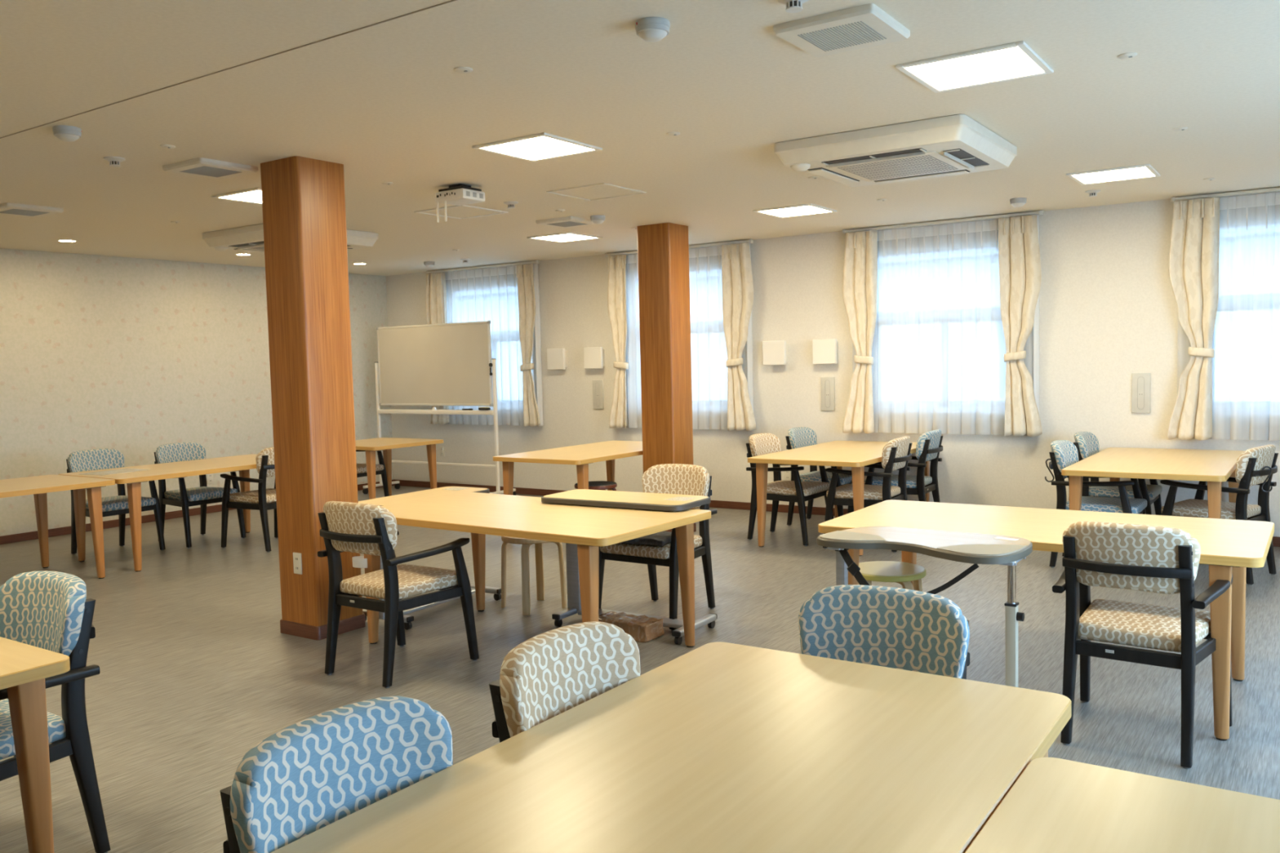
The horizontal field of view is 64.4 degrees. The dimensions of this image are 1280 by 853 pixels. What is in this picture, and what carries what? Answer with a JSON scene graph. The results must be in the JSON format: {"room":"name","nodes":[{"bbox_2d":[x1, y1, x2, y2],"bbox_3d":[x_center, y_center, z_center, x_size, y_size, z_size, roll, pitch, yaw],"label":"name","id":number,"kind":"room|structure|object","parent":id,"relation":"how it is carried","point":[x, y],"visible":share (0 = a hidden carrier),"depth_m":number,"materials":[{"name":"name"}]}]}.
{"room":"care facility","nodes":[
{"label":"care facility","id":0,"kind":"room"},
{"bbox_2d":[0,248,394,536],"bbox_3d":[-6.607,-0.170,7.926,0.120,2.650,12.380,1,4,34],"label":"wall","id":1,"kind":"structure","parent":0,"point":[132,357],"depth_m":10.12,"materials":[{"name":"paint"}]},
{"bbox_2d":[0,479,394,544],"bbox_3d":[-6.521,1.115,7.971,0.012,0.075,12.080,1,4,34],"label":"baseboard","id":2,"kind":"structure","parent":1,"relation":"attached to","point":[25,536],"depth_m":9.94,"materials":[{"name":"red wood"}]},
{"bbox_2d":[260,155,365,639],"bbox_3d":[-1.861,-0.150,5.783,0.346,2.650,0.346,1,4,34],"label":"pillar","id":3,"kind":"structure","parent":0,"point":[304,198],"depth_m":5.65,"materials":[{"name":"orange wood"}]},
{"bbox_2d":[293,552,302,574],"bbox_3d":[-1.918,0.767,5.689,0.070,0.120,0.010,1,4,34],"label":"power outlet","id":4,"kind":"object","parent":3,"relation":"attached to","point":[297,560],"visible":1,"depth_m":5.68,"materials":[{"name":"beige"}]},
{"bbox_2d":[0,0,1279,275],"bbox_3d":[-1.976,-1.454,4.670,11.560,0.100,12.480,1,4,34],"label":"ceiling","id":5,"kind":"structure","parent":0,"point":[387,101],"depth_m":4.64,"materials":[{"name":"paint"}]},
{"bbox_2d":[0,202,63,217],"bbox_3d":[-4.226,-1.480,6.963,0.366,0.030,0.366,1,4,34],"label":"ceiling vent","id":6,"kind":"object","parent":5,"relation":"in","point":[6,208],"visible":1,"depth_m":6.91,"materials":[{"name":"beige plastic"}]},
{"bbox_2d":[0,208,49,216],"bbox_3d":[-4.226,-1.467,6.964,0.234,0.003,0.235,1,4,34],"label":"grille","id":7,"kind":"object","parent":6,"relation":"attached to","point":[11,211],"depth_m":6.96,"materials":[{"name":"grey"}]},
{"bbox_2d":[52,124,82,142],"bbox_3d":[-2.669,-1.361,4.737,0.121,0.060,0.120,-3,4,-26],"label":"smoke detector","id":8,"kind":"object","parent":5,"relation":"attached to","point":[63,132],"visible":1,"depth_m":4.70,"materials":[{"name":"grey plastic"}]},
{"bbox_2d":[103,156,125,166],"bbox_3d":[-2.805,-1.411,5.426,0.104,0.042,0.104,1,4,34],"label":"sensor","id":9,"kind":"object","parent":5,"relation":"attached to","point":[113,161],"visible":1,"depth_m":5.40,"materials":[{"name":"white plastic"}]},
{"bbox_2d":[162,157,258,179],"bbox_3d":[-2.409,-1.444,5.705,0.366,0.030,0.366,1,4,34],"label":"ceiling vent","id":10,"kind":"object","parent":5,"relation":"in","point":[198,166],"visible":1,"depth_m":5.64,"materials":[{"name":"beige plastic"}]},
{"bbox_2d":[180,165,241,177],"bbox_3d":[-2.409,-1.431,5.706,0.234,0.003,0.235,1,4,34],"label":"grille","id":11,"kind":"object","parent":10,"relation":"attached to","point":[206,171],"depth_m":5.70,"materials":[{"name":"grey"}]},
{"bbox_2d":[0,0,456,138],"bbox_3d":[-2.221,-1.373,4.310,11.140,0.003,0.005,1,4,34],"label":"trim","id":12,"kind":"structure","parent":5,"relation":"attached to","point":[451,1],"depth_m":3.79,"materials":[{"name":"beige"}]},
{"bbox_2d":[211,186,262,204],"bbox_3d":[-2.468,-1.517,6.721,0.492,0.012,0.492,1,4,34],"label":"recessed light","id":13,"kind":"object","parent":5,"relation":"in","point":[254,195],"visible":0.52,"depth_m":6.64,"materials":[{"name":"white"}]},
{"bbox_2d":[221,190,262,203],"bbox_3d":[-2.468,-1.518,6.721,0.432,0.006,0.432,1,4,34],"label":"diffuser","id":14,"kind":"object","parent":13,"relation":"attached to","point":[251,196],"depth_m":6.67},
{"bbox_2d":[202,223,378,253],"bbox_3d":[-2.933,-1.555,8.562,1.020,0.150,1.020,1,4,34],"label":"air conditioner","id":15,"kind":"object","parent":5,"relation":"attached to","point":[246,238],"visible":0.35,"depth_m":8.34,"materials":[{"name":"beige plastic"}]},
{"bbox_2d":[435,183,484,222],"bbox_3d":[-1.150,-1.427,6.509,0.252,0.230,0.212,1,4,34],"label":"projector","id":16,"kind":"object","parent":5,"relation":"attached to","point":[459,194],"visible":1,"depth_m":6.45,"materials":[{"name":"white plastic"}]},
{"bbox_2d":[466,191,483,198],"bbox_3d":[-1.047,-1.468,6.437,0.003,0.030,0.152,1,4,34],"label":"vent","id":17,"kind":"object","parent":16,"relation":"attached to","point":[469,194],"depth_m":6.44,"materials":[{"name":"grey"}]},
{"bbox_2d":[413,204,508,219],"bbox_3d":[-1.335,-1.604,7.604,0.494,0.008,0.494,1,4,34],"label":"access hatch","id":18,"kind":"object","parent":5,"relation":"attached to","point":[462,211],"visible":0.89,"depth_m":7.60,"materials":[{"name":"white"}]},
{"bbox_2d":[426,260,539,273],"bbox_3d":[-1.831,-1.845,11.798,1.740,0.040,0.105,1,4,34],"label":"rail","id":19,"kind":"object","parent":5,"relation":"attached to","point":[535,261],"visible":0.98,"depth_m":11.73,"materials":[{"name":"beige plastic"}]},
{"bbox_2d":[426,272,448,424],"bbox_3d":[-2.431,-0.929,12.201,0.295,1.814,0.090,1,4,34],"label":"drape","id":20,"kind":"object","parent":19,"relation":"hanging from","point":[436,288],"visible":0.42,"depth_m":12.15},
{"bbox_2d":[444,263,542,426],"bbox_3d":[-1.788,-0.924,11.842,1.610,1.815,0.068,1,4,34],"label":"sheer curtain","id":21,"kind":"object","parent":19,"relation":"hanging from","point":[491,295],"visible":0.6,"depth_m":11.72,"materials":[{"name":"fabric"}]},
{"bbox_2d":[515,263,540,426],"bbox_3d":[-1.243,-0.906,11.396,0.274,1.814,0.089,1,4,34],"label":"drape","id":22,"kind":"object","parent":19,"relation":"hanging from","point":[526,288],"visible":1,"depth_m":11.39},
{"bbox_2d":[471,132,602,161],"bbox_3d":[-0.542,-1.480,5.401,0.492,0.012,0.492,1,4,34],"label":"recessed light","id":23,"kind":"object","parent":5,"relation":"in","point":[540,146],"visible":1,"depth_m":5.38,"materials":[{"name":"white"}]},
{"bbox_2d":[482,136,591,159],"bbox_3d":[-0.542,-1.481,5.401,0.432,0.006,0.432,1,4,34],"label":"diffuser","id":24,"kind":"object","parent":23,"relation":"attached to","point":[536,148],"depth_m":5.41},
{"bbox_2d":[527,231,602,242],"bbox_3d":[-0.683,-1.725,9.272,0.492,0.012,0.492,1,4,34],"label":"recessed light","id":25,"kind":"object","parent":5,"relation":"in","point":[569,236],"visible":1,"depth_m":9.25,"materials":[{"name":"white"}]},
{"bbox_2d":[533,233,595,241],"bbox_3d":[-0.683,-1.726,9.272,0.432,0.006,0.432,1,4,34],"label":"diffuser","id":26,"kind":"object","parent":25,"relation":"attached to","point":[555,237],"depth_m":9.25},
{"bbox_2d":[535,216,596,227],"bbox_3d":[-0.589,-1.651,8.220,0.366,0.030,0.366,1,4,34],"label":"ceiling vent","id":27,"kind":"object","parent":5,"relation":"in","point":[566,221],"visible":0.94,"depth_m":8.14,"materials":[{"name":"beige plastic"}]},
{"bbox_2d":[546,221,587,226],"bbox_3d":[-0.589,-1.637,8.221,0.234,0.003,0.235,1,4,34],"label":"grille","id":28,"kind":"object","parent":27,"relation":"attached to","point":[562,224],"depth_m":8.21,"materials":[{"name":"grey"}]},
{"bbox_2d":[546,182,646,200],"bbox_3d":[-0.293,-1.582,6.860,0.482,0.008,0.490,1,4,34],"label":"access hatch","id":29,"kind":"object","parent":5,"relation":"attached to","point":[602,190],"visible":1,"depth_m":6.86,"materials":[{"name":"beige paint"}]},
{"bbox_2d":[590,214,605,223],"bbox_3d":[-0.332,-1.629,8.011,0.121,0.060,0.120,-3,4,-26],"label":"smoke detector","id":30,"kind":"object","parent":5,"relation":"attached to","point":[597,219],"visible":1,"depth_m":7.97,"materials":[{"name":"grey plastic"}]},
{"bbox_2d":[635,17,670,42],"bbox_3d":[0.043,-1.346,3.462,0.121,0.060,0.120,-3,4,-26],"label":"smoke detector","id":31,"kind":"object","parent":5,"relation":"attached to","point":[651,29],"visible":1,"depth_m":3.42,"materials":[{"name":"grey plastic"}]},
{"bbox_2d":[604,239,753,257],"bbox_3d":[0.378,-1.803,10.298,1.740,0.040,0.105,1,4,34],"label":"rail","id":32,"kind":"object","parent":5,"relation":"attached to","point":[749,241],"visible":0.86,"depth_m":10.06,"materials":[{"name":"beige plastic"}]},
{"bbox_2d":[607,254,628,428],"bbox_3d":[-0.228,-0.887,10.706,0.281,1.814,0.091,1,4,34],"label":"drape","id":33,"kind":"object","parent":32,"relation":"hanging from","point":[616,291],"visible":1,"depth_m":10.68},
{"bbox_2d":[622,243,753,430],"bbox_3d":[0.415,-0.882,10.345,1.622,1.815,0.067,1,4,34],"label":"sheer curtain","id":34,"kind":"object","parent":32,"relation":"hanging from","point":[708,352],"visible":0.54,"depth_m":10.20,"materials":[{"name":"fabric"}]},
{"bbox_2d":[721,242,755,431],"bbox_3d":[0.957,-0.865,9.902,0.338,1.814,0.089,1,4,34],"label":"drape","id":35,"kind":"object","parent":32,"relation":"hanging from","point":[736,268],"visible":1,"depth_m":9.89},
{"bbox_2d":[777,0,808,13],"bbox_3d":[0.493,-1.353,3.252,0.104,0.042,0.104,1,4,34],"label":"sensor","id":36,"kind":"object","parent":5,"relation":"attached to","point":[792,6],"visible":1,"depth_m":3.24,"materials":[{"name":"white plastic"}]},
{"bbox_2d":[752,203,837,217],"bbox_3d":[1.217,-1.688,7.958,0.492,0.012,0.492,1,4,34],"label":"recessed light","id":37,"kind":"object","parent":5,"relation":"in","point":[803,209],"visible":1,"depth_m":7.93,"materials":[{"name":"white"}]},
{"bbox_2d":[760,205,829,217],"bbox_3d":[1.216,-1.688,7.958,0.432,0.006,0.432,1,4,34],"label":"diffuser","id":38,"kind":"object","parent":37,"relation":"attached to","point":[789,211],"depth_m":7.94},
{"bbox_2d":[773,3,910,57],"bbox_3d":[0.712,-1.385,3.574,0.366,0.030,0.366,1,4,34],"label":"ceiling vent","id":39,"kind":"object","parent":5,"relation":"in","point":[866,25],"visible":1,"depth_m":3.52,"materials":[{"name":"beige plastic"}]},
{"bbox_2d":[797,21,886,51],"bbox_3d":[0.712,-1.371,3.575,0.234,0.003,0.235,1,4,34],"label":"grille","id":40,"kind":"object","parent":39,"relation":"attached to","point":[849,34],"depth_m":3.57,"materials":[{"name":"grey"}]},
{"bbox_2d":[774,114,1017,186],"bbox_3d":[1.419,-1.471,5.583,1.020,0.150,1.020,1,4,34],"label":"air conditioner","id":41,"kind":"object","parent":5,"relation":"attached to","point":[957,144],"visible":1,"depth_m":5.31,"materials":[{"name":"beige plastic"}]},
{"bbox_2d":[836,155,957,180],"bbox_3d":[1.420,-1.420,5.586,0.507,0.002,0.503,1,4,34],"label":"grille","id":42,"kind":"object","parent":41,"relation":"attached to","point":[922,164],"depth_m":5.57,"materials":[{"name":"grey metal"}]},
{"bbox_2d":[842,209,1044,234],"bbox_3d":[2.587,-1.761,8.799,1.740,0.040,0.105,1,4,34],"label":"rail","id":43,"kind":"object","parent":5,"relation":"attached to","point":[1041,212],"visible":0.98,"depth_m":8.72,"materials":[{"name":"beige plastic"}]},
{"bbox_2d":[842,230,877,433],"bbox_3d":[1.986,-0.845,9.203,0.341,1.814,0.088,1,4,34],"label":"drape","id":44,"kind":"object","parent":43,"relation":"hanging from","point":[860,276],"visible":1,"depth_m":9.17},
{"bbox_2d":[852,215,1039,435],"bbox_3d":[2.616,-0.841,8.851,1.641,1.815,0.067,1,4,34],"label":"sheer curtain","id":45,"kind":"object","parent":43,"relation":"hanging from","point":[939,348],"visible":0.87,"depth_m":8.84,"materials":[{"name":"fabric"}]},
{"bbox_2d":[998,214,1042,436],"bbox_3d":[3.149,-0.823,8.414,0.337,1.814,0.088,1,4,34],"label":"drape","id":46,"kind":"object","parent":43,"relation":"hanging from","point":[1019,251],"visible":1,"depth_m":8.40,"materials":[{"name":"fabric"}]},
{"bbox_2d":[895,40,1053,93],"bbox_3d":[1.355,-1.443,4.101,0.492,0.012,0.492,1,4,34],"label":"recessed light","id":47,"kind":"object","parent":5,"relation":"in","point":[1013,60],"visible":1,"depth_m":4.08,"materials":[{"name":"white"}]},
{"bbox_2d":[1009,197,1026,207],"bbox_3d":[2.848,-1.684,7.649,0.121,0.060,0.120,-3,4,-26],"label":"smoke detector","id":48,"kind":"object","parent":5,"relation":"attached to","point":[1017,202],"visible":1,"depth_m":7.61,"materials":[{"name":"grey plastic"}]},
{"bbox_2d":[1066,164,1160,185],"bbox_3d":[3.111,-1.652,6.672,0.492,0.012,0.492,1,4,34],"label":"recessed light","id":49,"kind":"object","parent":5,"relation":"in","point":[1147,171],"visible":1,"depth_m":6.65,"materials":[{"name":"white"}]},
{"bbox_2d":[1073,166,1154,183],"bbox_3d":[3.111,-1.653,6.672,0.432,0.006,0.432,1,4,34],"label":"diffuser","id":50,"kind":"object","parent":49,"relation":"attached to","point":[1140,172],"depth_m":6.68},
{"bbox_2d":[1171,186,1279,202],"bbox_3d":[4.795,-1.719,7.299,1.740,0.040,0.105,1,4,34],"label":"rail","id":51,"kind":"object","parent":5,"relation":"attached to","point":[1271,189],"visible":0.96,"depth_m":7.54,"materials":[{"name":"beige plastic"}]},
{"bbox_2d":[1167,197,1219,439],"bbox_3d":[4.194,-0.803,7.704,0.331,1.814,0.087,1,4,34],"label":"drape","id":52,"kind":"object","parent":51,"relation":"hanging from","point":[1194,245],"visible":1,"depth_m":7.68,"materials":[{"name":"fabric"}]},
{"bbox_2d":[1176,191,1279,440],"bbox_3d":[4.820,-0.799,7.354,1.651,1.815,0.068,1,4,34],"label":"sheer curtain","id":53,"kind":"object","parent":51,"relation":"hanging from","point":[1246,340],"visible":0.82,"depth_m":7.56,"materials":[{"name":"fabric"}]},
{"bbox_2d":[0,485,1279,852],"bbox_3d":[-1.908,1.290,4.846,11.560,0.100,12.480,1,4,34],"label":"floor","id":54,"kind":"structure","parent":0,"point":[197,668],"depth_m":5.25,"materials":[{"name":"plastic"}]},
{"bbox_2d":[0,636,70,852],"bbox_3d":[-2.556,1.016,2.949,1.780,0.720,0.945,1,4,34],"label":"table","id":55,"kind":"object","parent":54,"relation":"on","point":[24,668],"visible":1,"depth_m":2.83,"materials":[{"name":"brown wood"}]},
{"bbox_2d":[0,570,111,852],"bbox_3d":[-2.004,0.921,3.074,0.586,0.867,0.607,1,4,34],"label":"armchair","id":56,"kind":"object","parent":54,"relation":"on","point":[50,611],"visible":0.81,"depth_m":3.13,"materials":[{"name":"fabric"}]},
{"bbox_2d":[0,474,115,578],"bbox_3d":[-4.752,0.805,7.082,0.945,0.720,1.780,1,4,34],"label":"table","id":57,"kind":"object","parent":54,"relation":"on","point":[38,486],"visible":1,"depth_m":7.46,"materials":[{"name":"brown wood"}]},
{"bbox_2d":[66,448,165,555],"bbox_3d":[-4.441,0.631,8.529,0.607,0.867,0.586,1,4,34],"label":"armchair","id":58,"kind":"object","parent":54,"relation":"on","point":[92,459],"visible":0.56,"depth_m":8.57,"materials":[{"name":"black wood"}]},
{"bbox_2d":[57,453,257,571],"bbox_3d":[-3.742,0.685,8.566,0.945,0.720,1.780,1,4,34],"label":"table","id":59,"kind":"object","parent":54,"relation":"on","point":[244,463],"visible":0.6,"depth_m":8.15,"materials":[{"name":"brown wood"}]},
{"bbox_2d":[79,468,150,475],"bbox_3d":[-4.198,0.363,8.124,0.300,0.002,0.420,1,4,28],"label":"paper sheet","id":60,"kind":"object","parent":59,"relation":"on","point":[123,470],"visible":1,"depth_m":8.11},
{"bbox_2d":[154,442,246,548],"bbox_3d":[-3.959,0.586,9.052,0.607,0.867,0.586,1,4,34],"label":"armchair","id":61,"kind":"object","parent":54,"relation":"on","point":[184,497],"visible":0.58,"depth_m":8.99,"materials":[{"name":"black wood"}]},
{"bbox_2d":[220,447,278,552],"bbox_3d":[-3.175,0.589,8.694,0.607,0.867,0.586,1,4,34],"label":"armchair","id":62,"kind":"object","parent":54,"relation":"on","point":[257,500],"visible":0.49,"depth_m":8.47,"materials":[{"name":"black wood"}]},
{"bbox_2d":[219,696,453,852],"bbox_3d":[-0.352,0.966,1.742,0.607,0.867,0.586,1,4,34],"label":"armchair","id":63,"kind":"object","parent":54,"relation":"on","point":[318,771],"visible":0.64,"depth_m":1.82,"materials":[{"name":"blue fabric"}]},
{"bbox_2d":[355,449,389,497],"bbox_3d":[-3.133,0.443,10.957,0.607,0.867,0.586,1,4,34],"label":"armchair","id":64,"kind":"object","parent":54,"relation":"on","point":[380,468],"visible":0.07,"depth_m":11.01,"materials":[{"name":"black wood"}]},
{"bbox_2d":[317,501,479,688],"bbox_3d":[-1.232,0.774,5.062,0.586,0.867,0.607,1,4,34],"label":"armchair","id":65,"kind":"object","parent":54,"relation":"on","point":[346,526],"visible":1,"depth_m":4.91,"materials":[{"name":"wood"}]},
{"bbox_2d":[355,437,443,499],"bbox_3d":[-2.740,0.522,10.721,0.970,0.720,0.970,1,4,34],"label":"table","id":66,"kind":"object","parent":54,"relation":"on","point":[371,446],"visible":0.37,"depth_m":10.69,"materials":[{"name":"brown wood"}]},
{"bbox_2d":[358,486,501,630],"bbox_3d":[-1.323,0.787,6.393,0.670,0.676,1.114,1,4,32],"label":"table","id":67,"kind":"object","parent":54,"relation":"on","point":[446,491],"visible":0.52,"depth_m":6.45,"materials":[{"name":"grey"}]},
{"bbox_2d":[362,320,515,495],"bbox_3d":[-2.375,-0.188,11.736,1.930,1.988,0.568,1,4,34],"label":"whiteboard","id":68,"kind":"object","parent":54,"relation":"on","point":[443,364],"visible":0.89,"depth_m":11.64,"materials":[{"name":"plastic"}]},
{"bbox_2d":[377,408,493,414],"bbox_3d":[-2.375,-0.169,11.738,1.860,0.050,0.060,1,4,34],"label":"tray","id":69,"kind":"object","parent":68,"relation":"on","point":[380,411],"depth_m":11.68,"materials":[{"name":"white"}]},
{"bbox_2d":[501,536,566,615],"bbox_3d":[-0.661,0.887,6.262,0.370,0.460,0.370,-4,5,-38],"label":"stool","id":70,"kind":"object","parent":54,"relation":"on","point":[526,544],"visible":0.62,"depth_m":6.22,"materials":[{"name":"brown wood"}]},
{"bbox_2d":[364,492,711,647],"bbox_3d":[-0.604,0.810,5.417,1.780,0.720,0.945,1,5,36],"label":"table","id":71,"kind":"object","parent":54,"relation":"on","point":[479,514],"visible":0.77,"depth_m":5.23,"materials":[{"name":"brown wood"}]},
{"bbox_2d":[351,555,367,568],"bbox_3d":[-1.508,0.734,5.500,0.105,0.052,0.068,0,4,19],"label":"electrical outlet","id":72,"kind":"object","parent":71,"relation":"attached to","point":[359,562],"visible":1,"depth_m":5.47,"materials":[{"name":"white plastic"}]},
{"bbox_2d":[488,621,640,742],"bbox_3d":[0.017,0.923,2.276,0.607,0.867,0.586,1,4,34],"label":"armchair","id":73,"kind":"object","parent":54,"relation":"on","point":[550,673],"visible":0.39,"depth_m":2.35,"materials":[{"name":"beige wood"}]},
{"bbox_2d":[493,440,642,495],"bbox_3d":[-0.374,0.565,9.150,0.945,0.720,1.780,1,4,34],"label":"table","id":74,"kind":"object","parent":54,"relation":"on","point":[581,455],"visible":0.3,"depth_m":8.72,"materials":[{"name":"brown wood"}]},
{"bbox_2d":[574,480,617,490],"bbox_3d":[-0.379,0.719,8.826,0.370,0.455,0.370,0,4,19],"label":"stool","id":75,"kind":"object","parent":54,"relation":"on","point":[593,485],"visible":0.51,"depth_m":8.72,"materials":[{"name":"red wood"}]},
{"bbox_2d":[541,488,717,644],"bbox_3d":[-0.049,0.760,5.680,0.920,0.758,0.505,1,4,32],"label":"table","id":76,"kind":"object","parent":54,"relation":"on","point":[614,499],"visible":0.77,"depth_m":5.61,"materials":[{"name":"grey"}]},
{"bbox_2d":[598,611,664,642],"bbox_3d":[-0.071,1.101,5.587,0.376,0.105,0.185,1,4,34],"label":"cardboard box","id":77,"kind":"object","parent":54,"relation":"on","point":[642,628],"visible":0.66,"depth_m":5.50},
{"bbox_2d":[598,463,717,631],"bbox_3d":[0.115,0.680,6.019,0.586,0.867,0.607,1,4,34],"label":"armchair","id":78,"kind":"object","parent":54,"relation":"on","point":[666,478],"visible":0.63,"depth_m":6.04,"materials":[{"name":"black wood"}]},
{"bbox_2d":[620,530,671,546],"bbox_3d":[0.034,0.635,5.872,0.390,0.052,0.324,1,4,28],"label":"folded cloth","id":79,"kind":"object","parent":78,"relation":"on","point":[660,539],"visible":0.4,"depth_m":5.74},
{"bbox_2d":[271,641,1071,852],"bbox_3d":[0.104,1.021,1.855,0.945,0.720,1.780,1,4,34],"label":"table","id":80,"kind":"object","parent":54,"relation":"on","point":[718,747],"visible":0.88,"depth_m":1.94,"materials":[{"name":"brown wood"}]},
{"bbox_2d":[746,433,833,546],"bbox_3d":[1.221,0.498,8.435,0.607,0.867,0.586,1,4,34],"label":"armchair","id":81,"kind":"object","parent":54,"relation":"on","point":[798,491],"visible":0.71,"depth_m":8.35,"materials":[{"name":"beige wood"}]},
{"bbox_2d":[785,426,852,525],"bbox_3d":[1.643,0.445,9.089,0.607,0.867,0.586,1,4,34],"label":"armchair","id":82,"kind":"object","parent":54,"relation":"on","point":[798,437],"visible":0.46,"depth_m":9.05,"materials":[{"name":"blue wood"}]},
{"bbox_2d":[747,440,928,555],"bbox_3d":[1.729,0.556,8.482,0.945,0.720,1.780,1,4,34],"label":"table","id":83,"kind":"object","parent":54,"relation":"on","point":[856,455],"visible":0.56,"depth_m":8.05,"materials":[{"name":"brown wood"}]},
{"bbox_2d":[822,435,911,552],"bbox_3d":[1.823,0.510,8.015,0.607,0.867,0.586,1,4,31],"label":"armchair","id":84,"kind":"object","parent":54,"relation":"on","point":[896,455],"visible":0.78,"depth_m":7.86,"materials":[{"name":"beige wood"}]},
{"bbox_2d":[798,585,969,679],"bbox_3d":[0.544,0.890,2.580,0.586,0.867,0.607,1,4,34],"label":"armchair","id":85,"kind":"object","parent":54,"relation":"on","point":[889,627],"visible":0.35,"depth_m":2.73,"materials":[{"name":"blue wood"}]},
{"bbox_2d":[857,560,926,591],"bbox_3d":[1.224,0.923,5.024,0.370,0.455,0.370,0,4,24],"label":"stool","id":86,"kind":"object","parent":54,"relation":"on","point":[902,573],"visible":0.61,"depth_m":4.93,"materials":[{"name":"yellow"}]},
{"bbox_2d":[863,429,942,507],"bbox_3d":[2.254,0.459,8.639,0.607,0.867,0.586,1,4,31],"label":"armchair","id":87,"kind":"object","parent":54,"relation":"on","point":[929,446],"visible":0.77,"depth_m":8.42,"materials":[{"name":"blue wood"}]},
{"bbox_2d":[817,526,1032,687],"bbox_3d":[1.086,0.830,3.932,0.787,0.788,0.595,1,4,34],"label":"table","id":88,"kind":"object","parent":54,"relation":"on","point":[975,548],"visible":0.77,"depth_m":3.84,"materials":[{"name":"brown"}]},
{"bbox_2d":[817,499,1274,741],"bbox_3d":[1.825,0.800,4.642,1.780,0.720,0.945,1,4,34],"label":"table","id":89,"kind":"object","parent":54,"relation":"on","point":[1228,546],"visible":0.62,"depth_m":4.53,"materials":[{"name":"brown wood"}]},
{"bbox_2d":[1048,440,1146,568],"bbox_3d":[3.175,0.537,7.066,0.607,0.867,0.586,1,4,34],"label":"armchair","id":90,"kind":"object","parent":54,"relation":"on","point":[1064,454],"visible":0.59,"depth_m":6.98,"materials":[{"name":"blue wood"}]},
{"bbox_2d":[1073,431,1162,515],"bbox_3d":[3.641,0.481,7.769,0.607,0.867,0.586,1,4,34],"label":"armchair","id":91,"kind":"object","parent":54,"relation":"on","point":[1086,443],"visible":0.36,"depth_m":7.68,"materials":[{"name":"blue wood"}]},
{"bbox_2d":[964,757,1279,852],"bbox_3d":[0.669,1.062,1.001,0.945,0.720,1.780,1,4,34],"label":"table","id":92,"kind":"object","parent":54,"relation":"on","point":[1055,805],"visible":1,"depth_m":1.70,"materials":[{"name":"brown wood"}]},
{"bbox_2d":[1052,521,1232,768],"bbox_3d":[1.931,0.769,3.929,0.586,0.867,0.607,1,5,37],"label":"armchair","id":93,"kind":"object","parent":54,"relation":"on","point":[1133,557],"visible":0.89,"depth_m":3.75,"materials":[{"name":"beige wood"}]},
{"bbox_2d":[1061,447,1244,519],"bbox_3d":[3.661,0.592,7.170,0.945,0.720,1.780,1,4,34],"label":"table","id":94,"kind":"object","parent":54,"relation":"on","point":[1214,467],"visible":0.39,"depth_m":6.75,"materials":[{"name":"brown wood"}]},
{"bbox_2d":[1160,444,1278,585],"bbox_3d":[3.827,0.545,6.695,0.586,0.867,0.607,-5,5,-41],"label":"armchair","id":95,"kind":"object","parent":54,"relation":"on","point":[1250,464],"visible":0.74,"depth_m":6.55,"materials":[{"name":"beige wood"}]},
{"bbox_2d":[636,222,696,532],"bbox_3d":[0.228,-0.394,8.790,0.346,2.650,0.346,1,4,34],"label":"pillar","id":96,"kind":"structure","parent":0,"point":[663,248],"depth_m":8.64,"materials":[{"name":"orange wood"}]},
{"bbox_2d":[386,191,1279,537],"bbox_3d":[1.494,-0.491,9.806,11.160,2.650,0.160,1,4,34],"label":"wall","id":97,"kind":"structure","parent":0,"point":[1108,309],"depth_m":9.43,"materials":[{"name":"paint"}]},
{"bbox_2d":[546,348,567,369],"bbox_3d":[-0.915,-0.749,11.273,0.232,0.232,0.090,1,4,34],"label":"air vent","id":98,"kind":"object","parent":97,"relation":"in","point":[557,359],"visible":1,"depth_m":11.23,"materials":[{"name":"beige plastic"}]},
{"bbox_2d":[583,346,604,368],"bbox_3d":[-0.489,-0.741,10.983,0.232,0.232,0.090,1,4,34],"label":"air vent","id":99,"kind":"object","parent":97,"relation":"in","point":[593,357],"visible":1,"depth_m":10.94,"materials":[{"name":"beige plastic"}]},
{"bbox_2d":[592,379,604,408],"bbox_3d":[-0.455,-0.348,11.034,0.135,0.315,0.021,1,4,34],"label":"wall plate","id":100,"kind":"object","parent":97,"relation":"attached to","point":[597,384],"visible":1,"depth_m":11.02,"materials":[{"name":"grey plastic"}]},
{"bbox_2d":[762,340,786,365],"bbox_3d":[1.302,-0.707,9.767,0.232,0.232,0.090,1,4,34],"label":"air vent","id":101,"kind":"object","parent":97,"relation":"in","point":[774,353],"visible":1,"depth_m":9.72,"materials":[{"name":"beige plastic"}]},
{"bbox_2d":[812,338,837,364],"bbox_3d":[1.732,-0.699,9.475,0.232,0.232,0.090,1,4,34],"label":"air vent","id":102,"kind":"object","parent":97,"relation":"in","point":[824,351],"visible":1,"depth_m":9.43,"materials":[{"name":"beige plastic"}]},
{"bbox_2d":[820,377,835,410],"bbox_3d":[1.762,-0.306,9.529,0.135,0.315,0.021,1,4,34],"label":"wall plate","id":103,"kind":"object","parent":97,"relation":"attached to","point":[828,384],"visible":1,"depth_m":9.52,"materials":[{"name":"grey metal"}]},
{"bbox_2d":[394,479,1279,546],"bbox_3d":[1.477,0.799,9.818,11.160,0.075,0.012,1,4,34],"label":"baseboard","id":104,"kind":"structure","parent":97,"relation":"attached to","point":[714,504],"depth_m":10.33,"materials":[{"name":"red wood"}]},
{"bbox_2d":[1131,373,1151,413],"bbox_3d":[3.962,-0.265,8.035,0.135,0.315,0.021,1,4,34],"label":"wall plate","id":105,"kind":"object","parent":97,"relation":"attached to","point":[1140,382],"visible":1,"depth_m":8.03,"materials":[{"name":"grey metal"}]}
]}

